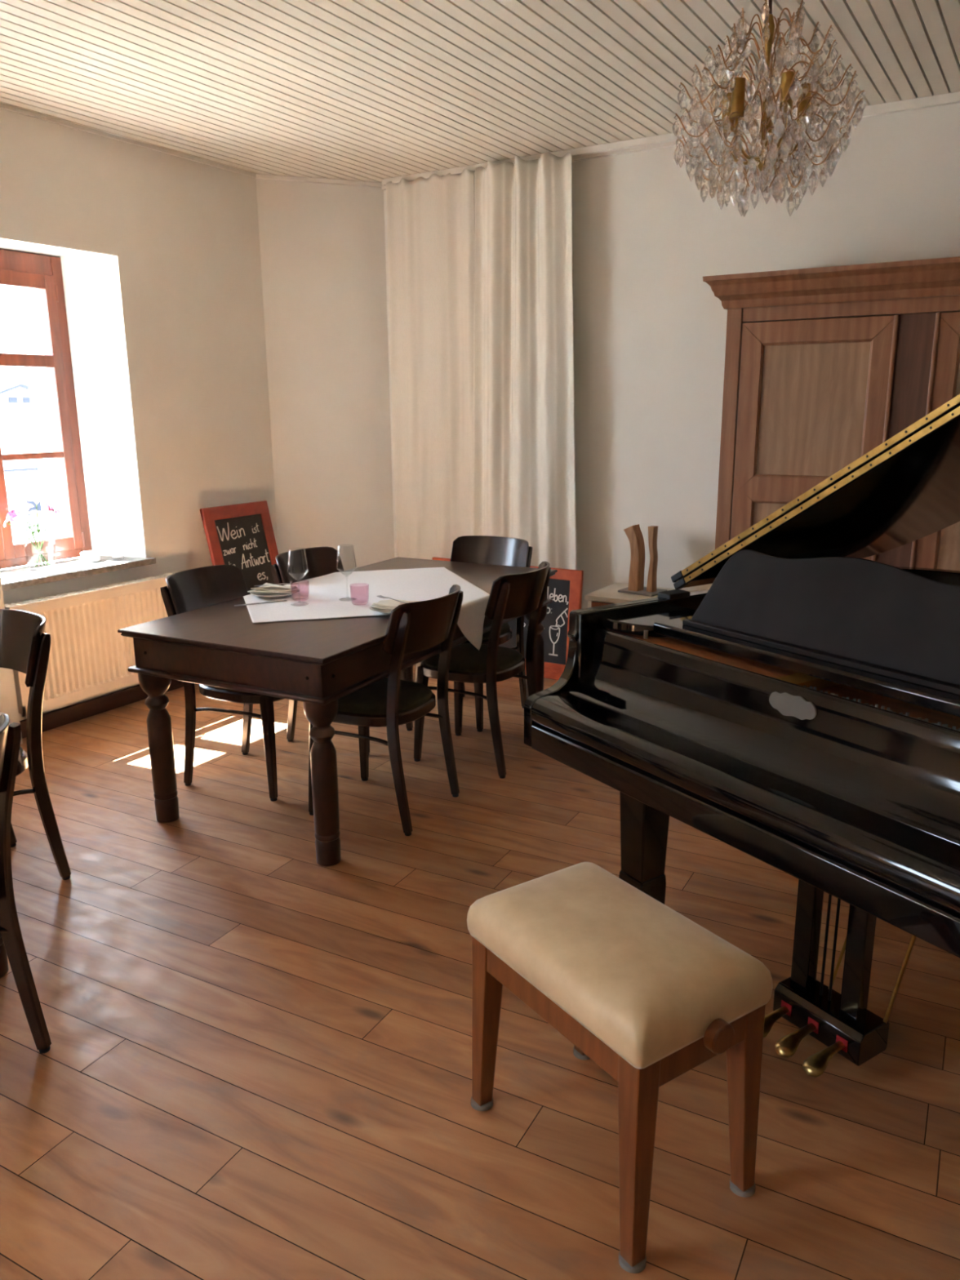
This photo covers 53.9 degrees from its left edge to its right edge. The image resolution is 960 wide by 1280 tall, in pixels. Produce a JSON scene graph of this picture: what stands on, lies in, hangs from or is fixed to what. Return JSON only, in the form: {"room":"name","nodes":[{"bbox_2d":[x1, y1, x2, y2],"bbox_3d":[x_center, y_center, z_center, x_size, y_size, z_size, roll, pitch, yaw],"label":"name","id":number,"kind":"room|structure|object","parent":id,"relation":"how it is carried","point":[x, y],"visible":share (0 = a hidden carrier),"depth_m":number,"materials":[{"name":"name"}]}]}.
{"room":"restaurant dining room","nodes":[
{"label":"restaurant dining room","id":0,"kind":"room"},
{"bbox_2d":[0,108,278,744],"bbox_3d":[-3.660,-0.497,2.527,0.770,2.900,9.390,8,16,30],"label":"wall","id":1,"kind":"structure","parent":0,"point":[159,252],"depth_m":5.03,"materials":[{"name":"paint"}]},
{"bbox_2d":[0,248,155,591],"bbox_3d":[-2.252,-1.076,4.537,0.445,1.567,1.185,8,16,30],"label":"window","id":2,"kind":"structure","parent":1,"relation":"in","point":[42,273],"depth_m":4.85,"materials":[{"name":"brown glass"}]},
{"bbox_2d":[80,551,100,562],"bbox_3d":[-2.058,-0.441,4.989,0.098,0.048,0.098,8,16,30],"label":"tealight holder","id":3,"kind":"object","parent":2,"relation":"on","point":[86,556],"visible":1,"depth_m":4.96,"materials":[{"name":"white glass"}]},
{"bbox_2d":[109,549,124,558],"bbox_3d":[-1.939,-0.464,5.047,0.074,0.060,0.074,8,16,30],"label":"glass candle holder","id":4,"kind":"object","parent":2,"relation":"on","point":[117,556],"visible":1,"depth_m":5.03,"materials":[{"name":"white glass"}]},
{"bbox_3d":[-2.203,-0.437,4.725,0.166,0.168,0.166,8,16,30],"label":"flower vase","id":5,"kind":"object","parent":2,"relation":"on","visible":0},
{"bbox_2d":[3,519,49,565],"bbox_3d":[-2.254,-0.491,4.686,0.191,0.260,0.071,-4,14,-12],"label":"flower","id":6,"kind":"object","parent":5,"relation":"in","point":[6,520],"visible":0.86,"depth_m":4.68,"materials":[{"name":"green plant"}]},
{"bbox_2d":[5,509,48,564],"bbox_3d":[-2.247,-0.505,4.678,0.083,0.291,0.169,8,16,30],"label":"flower","id":7,"kind":"object","parent":5,"relation":"in","point":[11,514],"visible":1,"depth_m":4.60,"materials":[{"name":"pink plant"}]},
{"bbox_2d":[17,502,44,565],"bbox_3d":[-2.222,-0.520,4.678,0.070,0.318,0.097,8,16,30],"label":"flower","id":8,"kind":"object","parent":5,"relation":"in","point":[25,506],"visible":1,"depth_m":4.63,"materials":[{"name":"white plant"}]},
{"bbox_2d":[17,511,44,565],"bbox_3d":[-2.242,-0.516,4.714,0.101,0.294,0.084,-11,17,-36],"label":"flower","id":9,"kind":"object","parent":5,"relation":"in","point":[18,513],"visible":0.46,"depth_m":4.69,"materials":[{"name":"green plant"}]},
{"bbox_2d":[27,495,44,556],"bbox_3d":[-2.190,-0.542,4.697,0.069,0.350,0.078,-4,15,-16],"label":"flower","id":10,"kind":"object","parent":5,"relation":"in","point":[37,500],"visible":1,"depth_m":4.66,"materials":[{"name":"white plant"}]},
{"bbox_2d":[27,510,45,566],"bbox_3d":[-2.211,-0.516,4.755,0.073,0.275,0.129,-12,18,-39],"label":"flower","id":11,"kind":"object","parent":5,"relation":"in","point":[40,514],"visible":0.84,"depth_m":4.75,"materials":[{"name":"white plant"}]},
{"bbox_2d":[35,502,53,566],"bbox_3d":[-2.180,-0.530,4.732,0.109,0.312,0.073,-2,14,-7],"label":"flower","id":12,"kind":"object","parent":5,"relation":"in","point":[50,508],"visible":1,"depth_m":4.71,"materials":[{"name":"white plant"}]},
{"bbox_2d":[35,502,60,567],"bbox_3d":[-2.189,-0.532,4.753,0.080,0.306,0.176,8,16,30],"label":"flower","id":13,"kind":"object","parent":5,"relation":"in","point":[56,510],"visible":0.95,"depth_m":4.76,"materials":[{"name":"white plant"}]},
{"bbox_2d":[4,568,195,717],"bbox_3d":[-1.909,0.047,4.917,0.112,0.665,1.140,8,16,30],"label":"radiator","id":14,"kind":"object","parent":1,"relation":"attached to","point":[88,656],"visible":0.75,"depth_m":4.74,"materials":[{"name":"metal"}]},
{"bbox_2d":[4,568,187,609],"bbox_3d":[-1.904,-0.268,4.834,0.091,0.014,1.140,8,16,30],"label":"grille","id":15,"kind":"object","parent":14,"relation":"attached to","point":[51,601],"depth_m":4.71,"materials":[{"name":"metal"}]},
{"bbox_2d":[19,679,183,738],"bbox_3d":[-1.754,0.245,5.317,0.022,0.085,1.900,8,16,30],"label":"baseboard","id":16,"kind":"structure","parent":1,"relation":"attached to","point":[82,710],"depth_m":4.89,"materials":[{"name":"brown wood"}]},
{"bbox_2d":[0,102,256,177],"bbox_3d":[-1.784,-2.469,4.638,0.010,0.020,1.915,8,16,30],"label":"trim","id":17,"kind":"structure","parent":1,"relation":"attached to","point":[3,106],"depth_m":4.65,"materials":[{"name":"paint"}]},
{"bbox_2d":[256,173,382,186],"bbox_3d":[-0.932,-2.698,5.545,0.753,0.025,0.018,-5,15,-18],"label":"trim","id":18,"kind":"structure","parent":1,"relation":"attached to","point":[262,176],"depth_m":5.53,"materials":[{"name":"white paint"}]},
{"bbox_2d":[255,177,394,570],"bbox_3d":[-1.085,-1.447,6.267,1.160,2.900,1.080,8,16,30],"label":"wall","id":19,"kind":"structure","parent":0,"point":[322,246],"depth_m":5.80,"materials":[{"name":"paint"}]},
{"bbox_2d":[0,664,959,1279],"bbox_3d":[-0.271,1.276,1.299,8.998,0.001,10.524,7,16,27],"label":"floor","id":20,"kind":"structure","parent":0,"point":[45,1235],"depth_m":2.29,"materials":[{"name":"brown wood"}]},
{"bbox_2d":[0,933,8,977],"bbox_3d":[-1.953,0.609,2.449,1.000,0.765,0.980,8,16,30],"label":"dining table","id":21,"kind":"object","parent":20,"relation":"on","point":[3,956],"visible":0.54,"depth_m":2.65,"materials":[{"name":"brown wood"}]},
{"bbox_2d":[0,711,22,764],"bbox_3d":[-1.955,0.310,2.374,1.073,0.157,1.052,8,16,30],"label":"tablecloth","id":22,"kind":"object","parent":21,"relation":"on","point":[11,722],"visible":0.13,"depth_m":2.55,"materials":[{"name":"white fabric"}]},
{"bbox_2d":[0,713,51,1053],"bbox_3d":[-1.293,0.635,2.081,0.544,0.882,0.452,2,14,8],"label":"dining chair","id":23,"kind":"object","parent":20,"relation":"on","point":[10,734],"visible":1,"depth_m":2.25,"materials":[{"name":"brown wood"}]},
{"bbox_2d":[0,608,71,879],"bbox_3d":[-1.675,0.388,3.088,0.452,0.882,0.544,11,18,38],"label":"dining chair","id":24,"kind":"object","parent":20,"relation":"on","point":[24,646],"visible":0.87,"depth_m":3.10,"materials":[{"name":"brown wood"}]},
{"bbox_2d":[19,746,22,756],"bbox_3d":[-1.712,0.378,3.039,0.407,0.037,0.410,11,18,38],"label":"seat cushion","id":25,"kind":"object","parent":24,"relation":"on","point":[20,748],"depth_m":3.10,"materials":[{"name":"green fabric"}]},
{"bbox_2d":[160,564,283,801],"bbox_3d":[-0.996,0.158,3.994,0.544,0.882,0.452,6,15,23],"label":"dining chair","id":26,"kind":"object","parent":20,"relation":"on","point":[188,590],"visible":0.62,"depth_m":3.91,"materials":[{"name":"brown wood"}]},
{"bbox_2d":[205,684,245,692],"bbox_3d":[-0.943,0.142,3.966,0.410,0.037,0.407,6,15,23],"label":"seat cushion","id":27,"kind":"object","parent":26,"relation":"on","point":[208,688],"depth_m":3.80,"materials":[{"name":"black fabric"}]},
{"bbox_2d":[200,500,278,594],"bbox_3d":[-1.337,-0.295,5.576,0.244,0.999,0.515,8,16,30],"label":"chalkboard","id":28,"kind":"object","parent":20,"relation":"on","point":[241,535],"visible":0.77,"depth_m":5.54,"materials":[{"name":"red wood"}]},
{"bbox_2d":[117,556,557,866],"bbox_3d":[-0.470,0.179,4.132,0.930,0.765,1.880,7,16,27],"label":"dining table","id":29,"kind":"object","parent":20,"relation":"on","point":[316,663],"visible":0.66,"depth_m":3.34,"materials":[{"name":"brown wood"}]},
{"bbox_2d":[243,567,489,650],"bbox_3d":[-0.507,-0.049,4.156,1.021,0.342,1.021,-4,14,-14],"label":"tablecloth","id":30,"kind":"object","parent":29,"relation":"on","point":[323,593],"visible":0.82,"depth_m":4.00,"materials":[{"name":"white fabric"}]},
{"bbox_2d":[234,600,286,606],"bbox_3d":[-0.894,-0.151,3.860,0.218,0.004,0.014,-8,16,-27],"label":"knife","id":31,"kind":"object","parent":30,"relation":"on","point":[281,600],"visible":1,"depth_m":3.85,"materials":[{"name":"metal"}]},
{"bbox_2d":[249,587,300,598],"bbox_3d":[-0.871,-0.199,4.016,0.210,0.020,0.210,8,16,30],"label":"plate","id":32,"kind":"object","parent":30,"relation":"on","point":[267,595],"visible":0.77,"depth_m":3.99,"materials":[{"name":"white ceramic"}]},
{"bbox_2d":[247,582,298,593],"bbox_3d":[-0.872,-0.218,4.011,0.180,0.028,0.144,4,15,16],"label":"napkin","id":33,"kind":"object","parent":32,"relation":"on","point":[266,588],"visible":0.98,"depth_m":3.99,"materials":[{"name":"white fabric"}]},
{"bbox_2d":[253,582,297,586],"bbox_3d":[-0.865,-0.235,4.008,0.183,0.007,0.022,-3,14,-8],"label":"fork","id":34,"kind":"object","parent":33,"relation":"on","point":[295,583],"visible":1,"depth_m":4.01,"materials":[{"name":"metal"}]},
{"bbox_2d":[368,604,391,614],"bbox_3d":[-0.326,-0.120,3.682,0.210,0.020,0.210,8,16,30],"label":"plate","id":35,"kind":"object","parent":30,"relation":"on","point":[387,611],"visible":0.27,"depth_m":3.67,"materials":[{"name":"white ceramic"}]},
{"bbox_2d":[370,599,421,609],"bbox_3d":[-0.326,-0.139,3.677,0.180,0.028,0.144,5,15,21],"label":"napkin","id":36,"kind":"object","parent":35,"relation":"on","point":[391,604],"visible":0.65,"depth_m":3.66,"materials":[{"name":"white fabric"}]},
{"bbox_2d":[377,595,408,603],"bbox_3d":[-0.339,-0.158,3.682,0.022,0.007,0.183,-13,19,-42],"label":"fork","id":37,"kind":"object","parent":36,"relation":"on","point":[379,596],"visible":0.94,"depth_m":3.70,"materials":[{"name":"metal"}]},
{"bbox_2d":[271,546,413,752],"bbox_3d":[-0.660,0.031,4.492,0.544,0.882,0.452,7,16,27],"label":"dining chair","id":38,"kind":"object","parent":20,"relation":"on","point":[320,561],"visible":0.3,"depth_m":4.54,"materials":[{"name":"brown wood"}]},
{"bbox_2d":[308,584,462,835],"bbox_3d":[-0.350,0.237,3.656,0.544,0.882,0.452,6,15,25],"label":"dining chair","id":39,"kind":"object","parent":20,"relation":"on","point":[391,702],"visible":0.9,"depth_m":3.49,"materials":[{"name":"brown wood"}]},
{"bbox_2d":[337,677,432,715],"bbox_3d":[-0.403,0.210,3.675,0.410,0.037,0.407,6,15,25],"label":"seat cushion","id":40,"kind":"object","parent":39,"relation":"on","point":[415,698],"depth_m":3.56,"materials":[{"name":"black fabric"}]},
{"bbox_2d":[414,535,532,732],"bbox_3d":[-0.030,-0.057,4.826,0.452,0.882,0.544,8,16,31],"label":"dining chair","id":41,"kind":"object","parent":20,"relation":"on","point":[483,549],"visible":0.43,"depth_m":4.90,"materials":[{"name":"brown wood"}]},
{"bbox_2d":[467,622,510,640],"bbox_3d":[-0.061,-0.066,4.773,0.407,0.037,0.410,8,16,31],"label":"seat cushion","id":42,"kind":"object","parent":41,"relation":"on","point":[505,628],"depth_m":4.68,"materials":[{"name":"black fabric"}]},
{"bbox_2d":[413,560,551,778],"bbox_3d":[0.025,0.100,4.192,0.544,0.882,0.452,7,16,27],"label":"dining chair","id":43,"kind":"object","parent":20,"relation":"on","point":[513,595],"visible":0.89,"depth_m":4.03,"materials":[{"name":"brown wood"}]},
{"bbox_2d":[423,643,522,672],"bbox_3d":[-0.026,0.073,4.213,0.410,0.037,0.407,7,16,27],"label":"seat cushion","id":44,"kind":"object","parent":43,"relation":"on","point":[464,657],"depth_m":4.11,"materials":[{"name":"black fabric"}]},
{"bbox_2d":[432,556,583,679],"bbox_3d":[0.132,-0.133,5.617,1.015,0.644,0.085,8,16,30],"label":"chalkboard","id":45,"kind":"object","parent":20,"relation":"on","point":[565,587],"visible":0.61,"depth_m":5.43,"materials":[{"name":"orange wood"}]},
{"bbox_2d":[466,862,773,1273],"bbox_3d":[0.267,0.826,1.974,0.356,0.541,0.610,-10,17,-33],"label":"stool","id":46,"kind":"object","parent":20,"relation":"on","point":[641,990],"visible":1,"depth_m":1.80,"materials":[{"name":"beige leather"}]},
{"bbox_2d":[466,862,773,1069],"bbox_3d":[0.265,0.615,1.921,0.356,0.107,0.548,-10,17,-33],"label":"cushion","id":47,"kind":"object","parent":46,"relation":"on","point":[648,982],"depth_m":1.80,"materials":[{"name":"beige leather"}]},
{"bbox_2d":[584,582,696,607],"bbox_3d":[0.892,0.019,5.168,0.530,0.556,0.431,8,16,30],"label":"base cabinet","id":48,"kind":"object","parent":20,"relation":"on","point":[607,595],"visible":0.08,"depth_m":5.06,"materials":[{"name":"brown wood"}]},
{"bbox_2d":[617,524,666,596],"bbox_3d":[0.883,-0.438,5.094,0.210,0.366,0.170,11,18,38],"label":"sculpture","id":49,"kind":"object","parent":48,"relation":"on","point":[633,533],"visible":0.97,"depth_m":5.07,"materials":[{"name":"brown wood"}]},
{"bbox_2d":[523,394,959,1077],"bbox_3d":[1.222,0.031,2.448,1.679,1.840,1.540,-9,17,-32],"label":"grand piano","id":50,"kind":"object","parent":20,"relation":"on","point":[798,711],"visible":0.98,"depth_m":2.21,"materials":[{"name":"black paint"}]},
{"bbox_2d":[653,615,959,716],"bbox_3d":[0.861,0.050,2.184,0.272,0.031,1.030,-9,17,-32],"label":"shelf","id":51,"kind":"object","parent":50,"relation":"attached to","point":[943,695],"depth_m":2.12,"materials":[{"name":"black paint"}]},
{"bbox_2d":[702,256,959,570],"bbox_3d":[1.909,-0.551,4.241,1.756,2.094,0.650,8,16,30],"label":"wardrobe","id":52,"kind":"object","parent":20,"relation":"on","point":[824,366],"visible":0.3,"depth_m":4.07,"materials":[{"name":"brown wood"}]},
{"bbox_2d":[0,0,959,182],"bbox_3d":[-0.339,-1.479,0.363,8.500,0.100,9.670,8,16,30],"label":"ceiling","id":53,"kind":"structure","parent":0,"point":[374,91],"depth_m":3.76,"materials":[{"name":"paint"}]},
{"bbox_2d":[382,117,791,186],"bbox_3d":[0.469,-2.563,4.973,2.440,0.032,0.030,8,16,30],"label":"rail","id":54,"kind":"object","parent":53,"relation":"attached to","point":[669,137],"visible":0.52,"depth_m":4.92,"materials":[{"name":"white metal"}]},
{"bbox_2d":[386,168,475,559],"bbox_3d":[-0.278,-1.291,5.728,0.630,2.815,0.052,8,16,30],"label":"curtain","id":55,"kind":"object","parent":54,"relation":"hanging from","point":[431,221],"visible":0.77,"depth_m":5.64,"materials":[{"name":"beige fabric"}]},
{"bbox_2d":[472,151,577,569],"bbox_3d":[0.248,-1.204,5.365,0.722,2.815,0.123,9,17,33],"label":"curtain","id":56,"kind":"object","parent":54,"relation":"hanging from","point":[524,462],"visible":0.73,"depth_m":5.27,"materials":[{"name":"beige fabric"}]},
{"bbox_2d":[671,0,866,217],"bbox_3d":[0.624,-1.386,2.012,0.410,0.890,0.405,8,16,30],"label":"chandelier","id":57,"kind":"object","parent":53,"relation":"hanging from","point":[712,166],"visible":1,"depth_m":2.00,"materials":[{"name":"clear glass"}]},
{"bbox_2d":[383,90,959,608],"bbox_3d":[2.615,-0.985,4.292,7.310,2.900,0.300,8,16,30],"label":"wall","id":58,"kind":"structure","parent":0,"point":[649,334],"depth_m":4.96,"materials":[{"name":"paint"}]},
{"bbox_2d":[382,91,959,190],"bbox_3d":[2.446,-2.302,3.876,7.090,0.040,0.032,8,16,30],"label":"trim","id":59,"kind":"structure","parent":58,"relation":"attached to","point":[953,97],"depth_m":4.24,"materials":[{"name":"white paint"}]},
{"label":"outside","id":60,"kind":"structure","parent":0,"visible":0},
{"bbox_2d":[10,517,46,542],"bbox_3d":[-26.757,-3.550,27.965,65.140,0.100,100.000,8,16,30],"label":"ground","id":61,"kind":"structure","parent":60,"point":[16,537],"depth_m":24.46,"materials":[{"name":"white"}]},
{"bbox_2d":[0,383,44,520],"bbox_3d":[-15.738,-5.697,28.319,7.300,3.730,6.800,8,16,30],"label":"house","id":62,"kind":"structure","parent":61,"relation":"on","point":[22,479],"depth_m":26.38,"materials":[{"name":"white"}]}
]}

